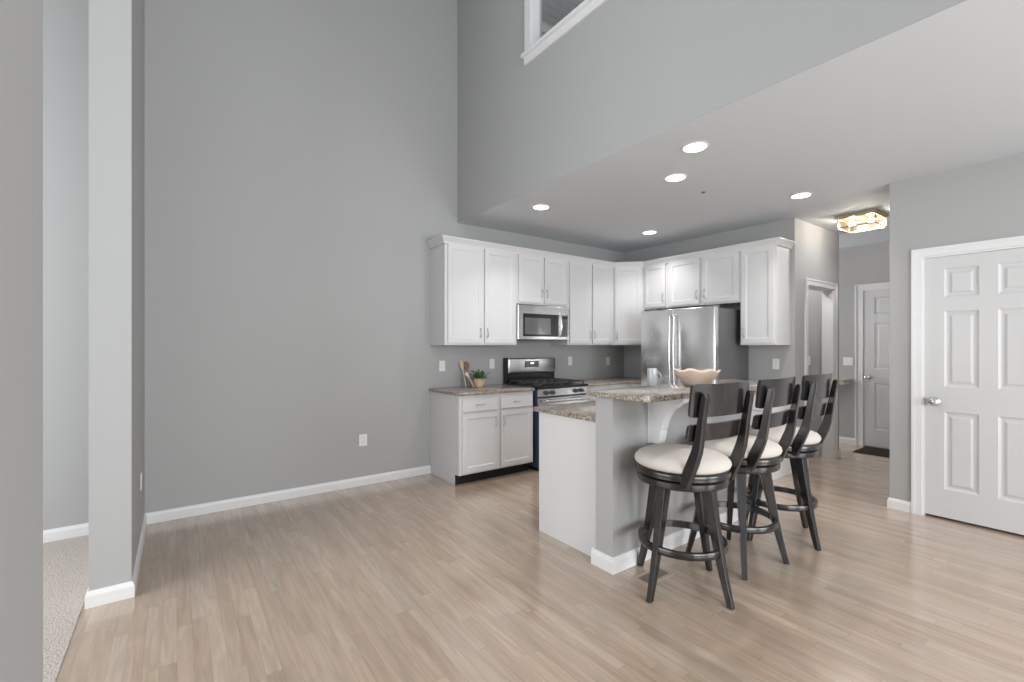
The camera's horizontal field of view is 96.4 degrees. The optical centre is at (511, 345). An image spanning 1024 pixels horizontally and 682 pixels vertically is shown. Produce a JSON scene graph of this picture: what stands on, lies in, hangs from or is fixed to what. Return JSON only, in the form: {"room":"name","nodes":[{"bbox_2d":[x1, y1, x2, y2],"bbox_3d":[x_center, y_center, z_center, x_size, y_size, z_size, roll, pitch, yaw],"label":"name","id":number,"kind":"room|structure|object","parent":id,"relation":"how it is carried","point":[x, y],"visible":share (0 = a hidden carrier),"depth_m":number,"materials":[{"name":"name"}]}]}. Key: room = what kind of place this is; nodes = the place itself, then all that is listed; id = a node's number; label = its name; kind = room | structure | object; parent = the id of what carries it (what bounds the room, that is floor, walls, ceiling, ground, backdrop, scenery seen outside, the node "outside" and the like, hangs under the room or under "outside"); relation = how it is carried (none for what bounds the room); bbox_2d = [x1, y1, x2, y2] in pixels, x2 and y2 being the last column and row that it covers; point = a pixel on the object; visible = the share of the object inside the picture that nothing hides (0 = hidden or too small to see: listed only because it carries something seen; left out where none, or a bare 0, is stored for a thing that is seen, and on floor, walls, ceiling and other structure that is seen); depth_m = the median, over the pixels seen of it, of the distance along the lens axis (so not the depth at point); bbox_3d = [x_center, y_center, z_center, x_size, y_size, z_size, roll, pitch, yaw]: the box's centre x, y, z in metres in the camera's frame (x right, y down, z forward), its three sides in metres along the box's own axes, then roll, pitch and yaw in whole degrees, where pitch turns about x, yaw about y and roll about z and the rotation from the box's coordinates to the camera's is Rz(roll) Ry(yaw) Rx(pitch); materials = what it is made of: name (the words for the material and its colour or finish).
{"room":"kitchen","nodes":[
{"label":"kitchen","id":0,"kind":"room"},
{"bbox_2d":[0,0,42,681],"bbox_3d":[0.407,-1.365,-0.981,0.120,5.470,4.336,0,0,-36],"label":"wall","id":1,"kind":"structure","parent":0,"point":[21,21],"depth_m":0.69,"materials":[{"name":"grey paint"}]},
{"bbox_2d":[43,535,88,681],"bbox_3d":[-1.862,1.419,-0.588,2.900,0.103,7.950,0,0,-36],"label":"floor","id":2,"kind":"structure","parent":0,"point":[65,561],"depth_m":2.52,"materials":[{"name":"beige carpet"}]},
{"bbox_2d":[43,0,623,529],"bbox_3d":[-1.816,-1.365,4.309,8.757,5.470,0.120,0,0,-36],"label":"wall","id":3,"kind":"structure","parent":0,"point":[301,155],"depth_m":4.03,"materials":[{"name":"grey paint"}]},
{"bbox_2d":[145,465,430,523],"bbox_3d":[-1.840,1.327,4.208,2.398,0.086,0.014,0,0,-36],"label":"baseboard","id":4,"kind":"structure","parent":3,"relation":"attached to","point":[222,505],"depth_m":4.04,"materials":[{"name":"white paint"}]},
{"bbox_2d":[359,434,366,445],"bbox_3d":[-1.459,0.927,4.490,0.078,0.114,0.007,0,0,-36],"label":"wall outlet","id":5,"kind":"object","parent":3,"relation":"attached to","point":[363,437],"visible":1,"depth_m":4.49,"materials":[{"name":"white plastic"}]},
{"bbox_2d":[439,361,444,370],"bbox_3d":[-0.762,0.224,5.000,0.070,0.114,0.007,0,0,-36],"label":"wall outlet","id":6,"kind":"object","parent":3,"relation":"attached to","point":[441,363],"visible":1,"depth_m":5.00,"materials":[{"name":"white plastic"}]},
{"bbox_2d":[431,243,516,344],"bbox_3d":[-0.396,-0.537,5.043,0.914,1.065,0.369,0,0,-36],"label":"upper cabinet","id":7,"kind":"object","parent":3,"relation":"attached to","point":[474,290],"visible":0.99,"depth_m":4.87,"materials":[{"name":"white paint"}]},
{"bbox_2d":[426,235,795,267],"bbox_3d":[1.045,-1.075,5.390,3.950,0.070,1.517,0,0,-1],"label":"crown molding","id":8,"kind":"structure","parent":7,"relation":"attached to","point":[780,241],"depth_m":5.19,"materials":[{"name":"white paint"}]},
{"bbox_2d":[489,359,494,368],"bbox_3d":[-0.235,0.215,5.386,0.070,0.114,0.007,0,0,-36],"label":"wall outlet","id":9,"kind":"object","parent":3,"relation":"attached to","point":[491,361],"visible":1,"depth_m":5.38,"materials":[{"name":"white plastic"}]},
{"bbox_2d":[517,254,566,306],"bbox_3d":[0.290,-0.774,5.545,0.784,0.592,0.369,0,0,-36],"label":"upper cabinet","id":10,"kind":"object","parent":3,"relation":"attached to","point":[540,280],"visible":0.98,"depth_m":5.40,"materials":[{"name":"white paint"}]},
{"bbox_2d":[516,304,568,340],"bbox_3d":[0.291,-0.268,5.525,0.782,0.415,0.404,0,0,-36],"label":"microwave","id":11,"kind":"object","parent":10,"relation":"attached to","point":[533,322],"visible":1,"depth_m":5.38,"materials":[{"name":"silver metal"}]},
{"bbox_2d":[568,357,571,364],"bbox_3d":[0.779,0.207,6.127,0.070,0.114,0.007,0,0,-36],"label":"wall outlet","id":12,"kind":"object","parent":3,"relation":"attached to","point":[569,358],"visible":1,"depth_m":6.12,"materials":[{"name":"white plastic"}]},
{"bbox_2d":[550,261,612,344],"bbox_3d":[0.940,-0.537,6.021,0.826,1.065,0.369,0,0,-36],"label":"upper cabinet","id":13,"kind":"object","parent":3,"relation":"attached to","point":[589,287],"visible":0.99,"depth_m":5.87,"materials":[{"name":"white paint"}]},
{"bbox_2d":[606,357,609,364],"bbox_3d":[1.379,0.220,6.566,0.070,0.114,0.007,0,0,-36],"label":"wall outlet","id":14,"kind":"object","parent":3,"relation":"attached to","point":[607,358],"visible":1,"depth_m":6.56,"materials":[{"name":"white plastic"}]},
{"bbox_2d":[613,267,643,344],"bbox_3d":[1.591,-0.537,6.348,0.608,1.065,0.608,0,0,-36],"label":"upper cabinet","id":15,"kind":"object","parent":3,"relation":"attached to","point":[628,283],"visible":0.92,"depth_m":6.11,"materials":[{"name":"white paint"}]},
{"bbox_2d":[55,443,1023,681],"bbox_3d":[2.577,1.420,2.659,8.100,0.100,7.950,0,0,-36],"label":"floor","id":16,"kind":"structure","parent":0,"point":[426,577],"depth_m":2.42,"materials":[{"name":"beige wood"}]},
{"bbox_2d":[89,0,144,590],"bbox_3d":[-2.513,-1.365,2.950,0.173,5.470,1.250,0,0,-36],"label":"wall pier","id":17,"kind":"object","parent":16,"relation":"on","point":[116,27],"visible":0.89,"depth_m":2.46,"materials":[{"name":"grey paint"}]},
{"bbox_2d":[85,514,146,608],"bbox_3d":[-2.509,1.327,2.945,0.201,0.086,1.264,0,0,-36],"label":"baseboard","id":18,"kind":"object","parent":17,"relation":"attached to","point":[114,593],"visible":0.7,"depth_m":2.46,"materials":[{"name":"white paint"}]},
{"bbox_2d":[140,471,141,489],"bbox_3d":[-2.519,0.920,3.113,0.007,0.114,0.070,0,0,-36],"label":"wall outlet","id":19,"kind":"object","parent":17,"relation":"attached to","point":[141,471],"visible":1,"depth_m":3.10,"materials":[{"name":"white plastic"}]},
{"bbox_2d":[431,391,532,484],"bbox_3d":[-0.309,0.930,4.927,0.918,0.880,0.659,0,0,-36],"label":"base cabinet","id":20,"kind":"object","parent":16,"relation":"on","point":[474,437],"visible":1,"depth_m":4.66,"materials":[{"name":"white paint"}]},
{"bbox_2d":[429,384,534,395],"bbox_3d":[-0.321,0.473,4.930,0.947,0.032,0.641,0,0,-36],"label":"countertop","id":21,"kind":"structure","parent":20,"relation":"on","point":[492,388],"depth_m":4.76,"materials":[{"name":"stone"}]},
{"bbox_2d":[459,361,466,386],"bbox_3d":[-0.534,0.311,5.078,0.054,0.284,0.138,0,0,-36],"label":"wooden spatula","id":22,"kind":"object","parent":21,"relation":"on","point":[461,363],"visible":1,"depth_m":5.10,"materials":[{"name":"brown wood"}]},
{"bbox_2d":[464,362,470,385],"bbox_3d":[-0.484,0.317,5.118,0.068,0.272,0.124,0,0,-36],"label":"wooden spoon","id":23,"kind":"object","parent":21,"relation":"on","point":[466,364],"visible":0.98,"depth_m":5.14,"materials":[{"name":"brown wood"}]},
{"bbox_2d":[469,369,489,387],"bbox_3d":[-0.358,0.355,4.996,0.267,0.202,0.268,0,0,24],"label":"potted plant","id":24,"kind":"object","parent":21,"relation":"on","point":[479,381],"visible":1,"depth_m":4.96,"materials":[{"name":"green plant"}]},
{"bbox_2d":[503,357,589,470],"bbox_3d":[0.412,0.759,5.406,0.756,1.222,0.716,0,0,-36],"label":"gas range","id":25,"kind":"object","parent":16,"relation":"on","point":[537,373],"visible":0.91,"depth_m":5.29,"materials":[{"name":"silver metal"}]},
{"bbox_2d":[507,382,587,388],"bbox_3d":[0.416,0.461,5.400,0.756,0.026,0.595,0,0,-36],"label":"cooktop","id":26,"kind":"object","parent":25,"relation":"in","point":[546,385],"depth_m":5.22,"materials":[{"name":"black metal"}]},
{"bbox_2d":[586,384,640,400],"bbox_3d":[1.334,0.930,6.005,1.428,0.880,0.859,0,0,-36],"label":"base cabinet","id":27,"kind":"object","parent":16,"relation":"on","point":[592,398],"visible":0.05,"depth_m":5.67,"materials":[{"name":"white paint"}]},
{"bbox_2d":[574,376,640,386],"bbox_3d":[1.333,0.473,6.004,1.431,0.032,0.859,0,0,-36],"label":"countertop","id":28,"kind":"structure","parent":27,"relation":"on","point":[608,380],"depth_m":5.87,"materials":[{"name":"stone"}]},
{"bbox_2d":[539,397,741,574],"bbox_3d":[1.074,0.842,3.440,1.597,1.054,1.056,0,0,-36],"label":"kitchen island","id":29,"kind":"object","parent":16,"relation":"on","point":[593,500],"visible":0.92,"depth_m":2.95,"materials":[{"name":"grey paint"}]},
{"bbox_2d":[533,401,595,421],"bbox_3d":[0.975,0.473,3.607,1.548,0.032,0.658,0,0,-36],"label":"island countertop","id":30,"kind":"structure","parent":29,"relation":"on","point":[586,411],"depth_m":3.27,"materials":[{"name":"stone"}]},
{"bbox_2d":[588,379,757,401],"bbox_3d":[1.282,0.298,3.178,1.678,0.032,0.455,0,0,-36],"label":"island countertop","id":31,"kind":"structure","parent":29,"relation":"on","point":[665,392],"depth_m":2.80,"materials":[{"name":"stone"}]},
{"bbox_2d":[647,368,661,386],"bbox_3d":[0.980,0.220,3.173,0.089,0.124,0.076,0,0,-36],"label":"mug","id":32,"kind":"object","parent":31,"relation":"on","point":[652,373],"visible":1,"depth_m":3.14,"materials":[{"name":"grey ceramic"}]},
{"bbox_2d":[674,368,720,385],"bbox_3d":[1.295,0.225,3.223,0.312,0.114,0.313,0,0,-36],"label":"bowl","id":33,"kind":"object","parent":31,"relation":"on","point":[690,376],"visible":0.83,"depth_m":3.13,"materials":[{"name":"beige ceramic"}]},
{"bbox_2d":[631,566,675,586],"bbox_3d":[0.843,1.368,2.723,0.265,0.003,0.120,0,0,-36],"label":"floor vent","id":34,"kind":"object","parent":16,"relation":"in","point":[643,578],"visible":0.66,"depth_m":2.72,"materials":[{"name":"beige metal"}]},
{"bbox_2d":[639,569,667,582],"bbox_3d":[0.843,1.368,2.723,0.205,0.002,0.076,0,0,-36],"label":"grille","id":35,"kind":"object","parent":34,"relation":"attached to","point":[663,573],"depth_m":2.72,"materials":[{"name":"beige metal"}]},
{"bbox_2d":[634,381,753,609],"bbox_3d":[0.972,0.782,2.613,0.608,1.175,0.619,0,0,-29],"label":"bar stool","id":36,"kind":"object","parent":16,"relation":"on","point":[697,469],"visible":1,"depth_m":2.44,"materials":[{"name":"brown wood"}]},
{"bbox_2d":[641,304,747,385],"bbox_3d":[2.135,0.464,5.441,0.796,1.812,0.962,0,0,-36],"label":"refrigerator","id":37,"kind":"object","parent":16,"relation":"on","point":[709,337],"visible":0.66,"depth_m":5.15,"materials":[{"name":"silver metal"}]},
{"bbox_2d":[685,376,801,580],"bbox_3d":[1.462,0.782,2.938,0.522,1.175,0.576,0,0,-36],"label":"bar stool","id":38,"kind":"object","parent":16,"relation":"on","point":[763,456],"visible":0.69,"depth_m":2.76,"materials":[{"name":"black wood"}]},
{"bbox_2d":[746,394,791,479],"bbox_3d":[2.618,0.930,4.904,0.656,0.880,0.445,0,0,-36],"label":"base cabinet","id":39,"kind":"object","parent":16,"relation":"on","point":[785,467],"visible":0.02,"depth_m":4.75,"materials":[{"name":"white paint"}]},
{"bbox_2d":[746,373,838,550],"bbox_3d":[1.942,0.782,3.324,0.597,1.175,0.613,0,0,-36],"label":"bar stool","id":40,"kind":"object","parent":16,"relation":"on","point":[806,443],"visible":0.7,"depth_m":3.13,"materials":[{"name":"black wood"}]},
{"bbox_2d":[853,446,889,457],"bbox_3d":[4.829,1.365,5.713,0.500,0.009,0.820,0,0,-36],"label":"doormat","id":41,"kind":"object","parent":16,"relation":"on","point":[865,450],"visible":0.44,"depth_m":5.88,"materials":[{"name":"black fabric"}]},
{"bbox_2d":[542,0,583,26],"bbox_3d":[1.879,-4.114,4.162,2.652,0.052,4.500,0,0,-36],"label":"ceiling","id":42,"kind":"structure","parent":0,"point":[553,11],"depth_m":5.57,"materials":[{"name":"paint"}]},
{"bbox_2d":[457,0,965,222],"bbox_3d":[1.708,-2.736,2.049,0.120,2.729,7.690,0,0,-36],"label":"wall header","id":43,"kind":"structure","parent":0,"point":[630,73],"depth_m":3.26,"materials":[{"name":"grey paint"}]},
{"bbox_2d":[521,0,607,65],"bbox_3d":[0.827,-3.300,3.185,0.130,1.580,2.365,0,0,-36],"label":"window trim","id":44,"kind":"structure","parent":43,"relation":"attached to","point":[534,45],"depth_m":3.91,"materials":[{"name":"white paint"}]},
{"bbox_2d":[624,218,799,426],"bbox_3d":[2.390,0.000,5.874,0.120,2.740,2.320,0,0,-36],"label":"wall","id":45,"kind":"structure","parent":0,"point":[760,357],"depth_m":5.19,"materials":[{"name":"grey paint"}]},
{"bbox_2d":[644,263,676,309],"bbox_3d":[1.975,-0.774,6.026,0.369,0.592,0.364,0,0,-36],"label":"upper cabinet","id":46,"kind":"object","parent":45,"relation":"attached to","point":[655,276],"visible":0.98,"depth_m":5.92,"materials":[{"name":"white paint"}]},
{"bbox_2d":[668,251,740,308],"bbox_3d":[2.356,-0.774,5.505,0.369,0.592,0.924,0,0,-36],"label":"upper cabinet","id":47,"kind":"object","parent":45,"relation":"attached to","point":[715,279],"visible":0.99,"depth_m":5.37,"materials":[{"name":"white paint"}]},
{"bbox_2d":[741,245,789,344],"bbox_3d":[2.740,-0.537,4.979,0.369,1.065,0.377,0,0,-36],"label":"upper cabinet","id":48,"kind":"object","parent":45,"relation":"attached to","point":[765,271],"visible":1,"depth_m":4.87,"materials":[{"name":"white paint"}]},
{"bbox_2d":[773,359,778,368],"bbox_3d":[2.911,0.204,5.053,0.007,0.114,0.070,0,0,-36],"label":"wall outlet","id":49,"kind":"object","parent":45,"relation":"attached to","point":[775,361],"visible":1,"depth_m":5.05,"materials":[{"name":"white plastic"}]},
{"bbox_2d":[458,0,1023,252],"bbox_3d":[3.716,-1.395,3.585,5.168,0.050,7.800,0,0,-36],"label":"ceiling","id":50,"kind":"structure","parent":0,"point":[944,90],"depth_m":3.14,"materials":[{"name":"paint"}]},
{"bbox_2d":[532,204,549,209],"bbox_3d":[0.287,-1.366,4.530,0.184,0.006,0.184,0,0,-36],"label":"recessed light","id":51,"kind":"object","parent":50,"relation":"in","point":[538,206],"visible":1,"depth_m":4.53,"materials":[{"name":"white paint"}]},
{"bbox_2d":[642,230,656,233],"bbox_3d":[1.665,-1.366,5.543,0.184,0.006,0.184,0,0,-36],"label":"recessed light","id":52,"kind":"object","parent":50,"relation":"in","point":[650,231],"visible":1,"depth_m":5.53,"materials":[{"name":"white paint"}]},
{"bbox_2d":[664,173,687,181],"bbox_3d":[1.333,-1.366,3.735,0.184,0.006,0.184,0,0,-36],"label":"recessed light","id":53,"kind":"object","parent":50,"relation":"in","point":[676,177],"visible":1,"depth_m":3.72,"materials":[{"name":"white paint"}]},
{"bbox_2d":[681,141,708,152],"bbox_3d":[1.263,-1.366,3.162,0.184,0.006,0.184,0,0,-36],"label":"recessed light","id":54,"kind":"object","parent":50,"relation":"in","point":[698,146],"visible":1,"depth_m":3.16,"materials":[{"name":"white paint"}]},
{"bbox_2d":[789,192,812,198],"bbox_3d":[2.636,-1.366,4.178,0.184,0.006,0.184,0,0,-36],"label":"recessed light","id":55,"kind":"object","parent":50,"relation":"in","point":[802,194],"visible":1,"depth_m":4.17,"materials":[{"name":"white paint"}]},
{"bbox_2d":[835,209,887,233],"bbox_3d":[3.682,-1.302,4.824,0.360,0.134,0.360,0,0,-36],"label":"ceiling light","id":56,"kind":"object","parent":50,"relation":"attached to","point":[872,215],"visible":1,"depth_m":4.79,"materials":[{"name":"white glass"}]},
{"bbox_2d":[808,289,821,455],"bbox_3d":[3.168,0.000,5.855,1.113,2.740,1.130,0,0,-36],"label":"wall","id":57,"kind":"structure","parent":0,"point":[814,297],"depth_m":5.73,"materials":[{"name":"grey paint"}]},
{"bbox_2d":[800,220,838,449],"bbox_3d":[3.537,0.000,5.350,1.113,2.740,0.120,0,0,-36],"label":"wall","id":58,"kind":"structure","parent":0,"point":[819,246],"depth_m":5.23,"materials":[{"name":"grey paint"}]},
{"bbox_2d":[804,278,837,462],"bbox_3d":[3.549,0.312,5.346,0.890,2.114,0.141,0,0,-36],"label":"doorway","id":59,"kind":"structure","parent":58,"relation":"in","point":[829,290],"depth_m":5.53,"materials":[{"name":"white paint"}]},
{"bbox_2d":[839,241,889,449],"bbox_3d":[4.460,0.000,6.793,0.120,2.740,3.500,0,0,-36],"label":"wall","id":60,"kind":"structure","parent":0,"point":[869,263],"depth_m":6.35,"materials":[{"name":"grey paint"}]},
{"bbox_2d":[839,378,850,384],"bbox_3d":[4.341,0.497,6.616,0.279,0.070,0.845,0,0,-36],"label":"wall shelf","id":61,"kind":"object","parent":60,"relation":"attached to","point":[842,381],"visible":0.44,"depth_m":6.24,"materials":[{"name":"beige laminate"}]},
{"bbox_2d":[839,436,854,444],"bbox_3d":[4.111,1.327,7.157,0.014,0.086,2.100,0,0,-36],"label":"baseboard","id":62,"kind":"structure","parent":60,"relation":"attached to","point":[845,440],"depth_m":6.38,"materials":[{"name":"white paint"}]},
{"bbox_2d":[843,357,852,365],"bbox_3d":[4.682,0.220,6.379,0.008,0.114,0.115,0,0,-36],"label":"light switch","id":63,"kind":"object","parent":60,"relation":"attached to","point":[846,360],"visible":1,"depth_m":6.37,"materials":[{"name":"white plastic"}]},
{"bbox_2d":[855,282,889,448],"bbox_3d":[4.990,0.268,5.891,0.090,2.202,0.988,0,0,-36],"label":"door","id":64,"kind":"structure","parent":60,"relation":"in","point":[872,301],"depth_m":6.14,"materials":[{"name":"white paint"}]},
{"bbox_2d":[890,153,1023,501],"bbox_3d":[5.587,0.000,2.872,2.690,2.740,4.440,0,0,-36],"label":"wall","id":65,"kind":"structure","parent":0,"point":[982,201],"depth_m":3.70,"materials":[{"name":"grey paint"}]},
{"bbox_2d":[887,497,910,512],"bbox_3d":[3.272,1.327,3.849,0.134,0.086,0.158,0,0,-36],"label":"baseboard","id":66,"kind":"structure","parent":65,"relation":"attached to","point":[897,504],"depth_m":3.81,"materials":[{"name":"white paint"}]},
{"bbox_2d":[911,236,1023,534],"bbox_3d":[3.557,0.295,3.415,0.186,2.148,0.874,0,0,-36],"label":"door","id":67,"kind":"structure","parent":65,"relation":"in","point":[967,299],"depth_m":3.49,"materials":[{"name":"white paint"}]},
{"bbox_3d":[-1.808,-1.365,-0.585,2.990,5.470,7.790,0,0,-36],"label":"wall","id":68,"kind":"structure","parent":0,"visible":0},
{"bbox_2d":[43,523,88,542],"bbox_3d":[-4.095,1.327,2.559,2.810,0.086,0.014,0,0,-36],"label":"baseboard","id":69,"kind":"structure","parent":68,"relation":"attached to","point":[55,534],"depth_m":3.24,"materials":[{"name":"white paint"}]},
{"bbox_3d":[1.912,-2.890,4.118,2.652,2.420,4.590,0,0,-36],"label":"wall","id":70,"kind":"structure","parent":0,"visible":0},
{"bbox_2d":[542,22,552,32],"bbox_3d":[0.531,-4.044,5.920,2.552,0.088,0.050,0,0,-36],"label":"trim","id":71,"kind":"structure","parent":70,"relation":"attached to","point":[545,27],"depth_m":5.84,"materials":[{"name":"white paint"}]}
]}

